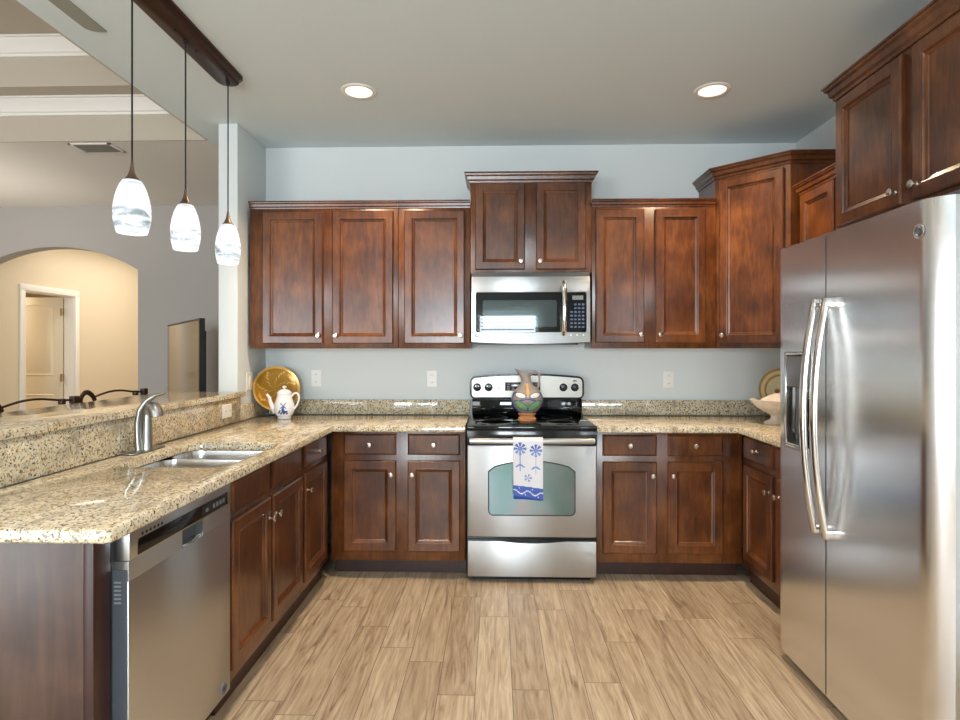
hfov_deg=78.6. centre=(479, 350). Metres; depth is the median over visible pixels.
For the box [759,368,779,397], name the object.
plate
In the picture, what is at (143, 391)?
bar stool
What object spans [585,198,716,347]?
upper cabinet
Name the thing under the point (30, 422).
bar
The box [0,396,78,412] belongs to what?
bar stool
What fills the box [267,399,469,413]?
backsplash
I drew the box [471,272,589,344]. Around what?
microwave
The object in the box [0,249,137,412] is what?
wall
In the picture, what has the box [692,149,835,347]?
upper cabinet
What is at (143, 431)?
kitchen faucet
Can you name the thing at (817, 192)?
upper cabinet
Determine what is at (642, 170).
wall
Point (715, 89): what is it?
recessed light
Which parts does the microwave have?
door, trim, handle, control panel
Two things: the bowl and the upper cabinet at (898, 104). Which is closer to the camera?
the upper cabinet at (898, 104)
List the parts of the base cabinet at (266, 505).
drawer, door, knob, knob, drawer, door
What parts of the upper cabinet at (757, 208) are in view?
door, crown moulding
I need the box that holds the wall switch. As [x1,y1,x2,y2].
[246,372,252,390]
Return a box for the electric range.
[467,373,596,579]
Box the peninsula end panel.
[0,543,109,719]
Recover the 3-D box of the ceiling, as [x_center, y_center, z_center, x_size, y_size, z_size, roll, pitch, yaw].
[-2.224,-1.732,1.331,8.880,0.615,9.140,0,0,2]
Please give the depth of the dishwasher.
1.79 m
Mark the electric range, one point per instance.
(554, 537)
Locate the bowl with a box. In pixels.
[750,389,779,424]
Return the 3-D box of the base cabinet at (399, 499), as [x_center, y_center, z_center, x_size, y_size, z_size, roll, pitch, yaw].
[-0.480,0.922,3.775,0.804,0.876,0.650,0,0,2]
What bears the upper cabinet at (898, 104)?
attached to the wall at (824, 136)
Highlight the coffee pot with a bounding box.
[266,386,299,418]
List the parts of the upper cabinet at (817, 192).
crown moulding, door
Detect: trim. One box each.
[0,34,89,57]
[0,94,169,115]
[19,283,79,410]
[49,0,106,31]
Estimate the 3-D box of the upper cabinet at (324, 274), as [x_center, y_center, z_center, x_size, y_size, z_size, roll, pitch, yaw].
[-1.009,-0.487,3.933,0.968,0.950,0.368,0,0,2]
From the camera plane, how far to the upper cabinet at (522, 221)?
3.75 m
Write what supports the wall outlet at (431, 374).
attached to the wall at (642, 170)
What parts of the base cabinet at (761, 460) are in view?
door, drawer, door, drawer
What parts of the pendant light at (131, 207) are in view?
cord, lamp shade, cord, lamp shade, cord, lamp shade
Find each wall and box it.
[0,124,265,488]
[0,205,218,394]
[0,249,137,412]
[266,143,795,546]
[796,115,835,148]
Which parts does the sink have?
bowl, bowl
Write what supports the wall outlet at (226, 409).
attached to the backsplash at (22, 459)
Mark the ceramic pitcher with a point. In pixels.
(526, 399)
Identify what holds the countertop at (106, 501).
on the base cabinet at (399, 499)
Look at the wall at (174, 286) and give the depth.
5.79 m
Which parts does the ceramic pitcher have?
handle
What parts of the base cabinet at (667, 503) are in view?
drawer, door, drawer, door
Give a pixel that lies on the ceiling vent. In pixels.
(84, 147)
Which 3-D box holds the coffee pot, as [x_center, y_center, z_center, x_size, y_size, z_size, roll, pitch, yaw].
[-1.289,0.339,3.831,0.187,0.214,0.132,0,0,-36]
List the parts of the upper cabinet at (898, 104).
door, crown moulding, knob, knob, door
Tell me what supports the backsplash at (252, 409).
attached to the wall at (247, 156)
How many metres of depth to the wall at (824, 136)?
3.70 m
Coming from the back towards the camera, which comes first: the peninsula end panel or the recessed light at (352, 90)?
the recessed light at (352, 90)
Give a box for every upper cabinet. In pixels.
[248,200,397,347]
[398,200,471,347]
[464,171,598,275]
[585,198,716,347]
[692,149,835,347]
[791,162,835,242]
[821,0,959,229]
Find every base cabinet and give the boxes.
[157,448,302,715]
[293,434,327,613]
[332,428,466,571]
[596,432,741,574]
[743,435,779,608]
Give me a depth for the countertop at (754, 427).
3.47 m
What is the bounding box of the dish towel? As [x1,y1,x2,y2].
[513,437,542,500]
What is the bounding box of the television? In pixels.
[168,318,205,391]
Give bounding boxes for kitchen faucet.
[123,393,165,455]
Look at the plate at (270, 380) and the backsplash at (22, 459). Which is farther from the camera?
the plate at (270, 380)
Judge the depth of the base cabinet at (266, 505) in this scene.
2.51 m
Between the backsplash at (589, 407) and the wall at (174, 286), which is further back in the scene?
the wall at (174, 286)
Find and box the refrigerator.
[780,190,959,719]
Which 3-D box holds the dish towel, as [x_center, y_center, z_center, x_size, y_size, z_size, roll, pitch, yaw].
[0.276,0.681,3.379,0.172,0.357,0.066,0,0,2]
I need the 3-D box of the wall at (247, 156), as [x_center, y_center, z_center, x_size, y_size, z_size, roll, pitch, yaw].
[-1.585,-0.033,3.632,0.123,2.785,4.225,0,0,2]
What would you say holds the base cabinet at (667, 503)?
on the floor
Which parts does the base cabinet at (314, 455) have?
drawer, door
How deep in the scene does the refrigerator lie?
1.94 m
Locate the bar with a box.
[0,391,245,440]
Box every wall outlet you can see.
[222,403,231,418]
[311,370,320,385]
[427,370,436,386]
[663,371,673,387]
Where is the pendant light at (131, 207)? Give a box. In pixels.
[112,0,242,264]
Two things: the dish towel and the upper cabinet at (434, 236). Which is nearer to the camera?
the dish towel
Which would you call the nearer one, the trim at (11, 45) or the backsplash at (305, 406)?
the trim at (11, 45)
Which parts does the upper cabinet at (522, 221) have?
door, crown moulding, door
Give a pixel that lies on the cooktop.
(476, 421)
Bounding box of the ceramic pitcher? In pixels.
[511,368,542,420]
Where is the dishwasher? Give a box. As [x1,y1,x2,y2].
[110,483,230,719]
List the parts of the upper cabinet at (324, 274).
door, crown moulding, door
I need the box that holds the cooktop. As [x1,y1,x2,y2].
[467,414,596,429]
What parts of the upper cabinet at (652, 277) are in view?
door, crown moulding, door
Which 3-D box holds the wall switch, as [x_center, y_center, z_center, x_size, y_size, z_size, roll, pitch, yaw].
[-1.512,0.205,3.853,0.010,0.116,0.090,0,0,2]
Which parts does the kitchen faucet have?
plate, handle, spout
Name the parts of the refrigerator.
dispenser panel, dispenser frame, freezer door, handle, handle mount, handle mount, handle, handle mount, handle mount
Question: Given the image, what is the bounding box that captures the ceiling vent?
[67,143,125,152]
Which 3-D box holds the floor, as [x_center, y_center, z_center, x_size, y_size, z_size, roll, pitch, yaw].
[-2.179,1.410,3.011,8.880,0.100,12.500,0,0,2]
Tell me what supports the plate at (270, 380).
on the countertop at (106, 501)
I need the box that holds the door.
[26,297,63,409]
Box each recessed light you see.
[341,83,376,98]
[693,82,730,97]
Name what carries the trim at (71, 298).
attached to the wall at (107, 286)
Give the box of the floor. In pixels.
[208,544,847,719]
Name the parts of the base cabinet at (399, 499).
drawer, door, drawer, door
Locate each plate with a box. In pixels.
[253,366,299,416]
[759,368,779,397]
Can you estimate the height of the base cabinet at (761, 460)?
0.876 m
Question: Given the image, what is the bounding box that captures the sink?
[142,450,262,467]
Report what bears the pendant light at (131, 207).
hanging from the ceiling
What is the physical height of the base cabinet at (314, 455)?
0.876 m
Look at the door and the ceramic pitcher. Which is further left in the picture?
the door
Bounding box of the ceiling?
[0,0,931,206]
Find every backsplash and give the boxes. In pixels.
[0,397,239,487]
[240,401,266,420]
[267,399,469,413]
[582,400,769,414]
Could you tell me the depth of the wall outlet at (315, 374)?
4.12 m
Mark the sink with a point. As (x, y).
(204, 458)
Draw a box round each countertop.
[0,414,469,543]
[582,415,779,447]
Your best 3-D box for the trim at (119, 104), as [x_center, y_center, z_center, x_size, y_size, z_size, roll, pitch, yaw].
[-3.908,-1.650,0.967,3.935,0.100,6.120,0,0,2]
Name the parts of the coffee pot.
spout, pot, lid, handle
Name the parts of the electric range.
knob, knob, plate, storage drawer, oven door, handle, panel, knob, knob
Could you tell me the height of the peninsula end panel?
0.876 m
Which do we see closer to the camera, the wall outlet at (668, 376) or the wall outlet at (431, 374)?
the wall outlet at (668, 376)
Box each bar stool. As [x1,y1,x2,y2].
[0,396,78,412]
[79,388,147,402]

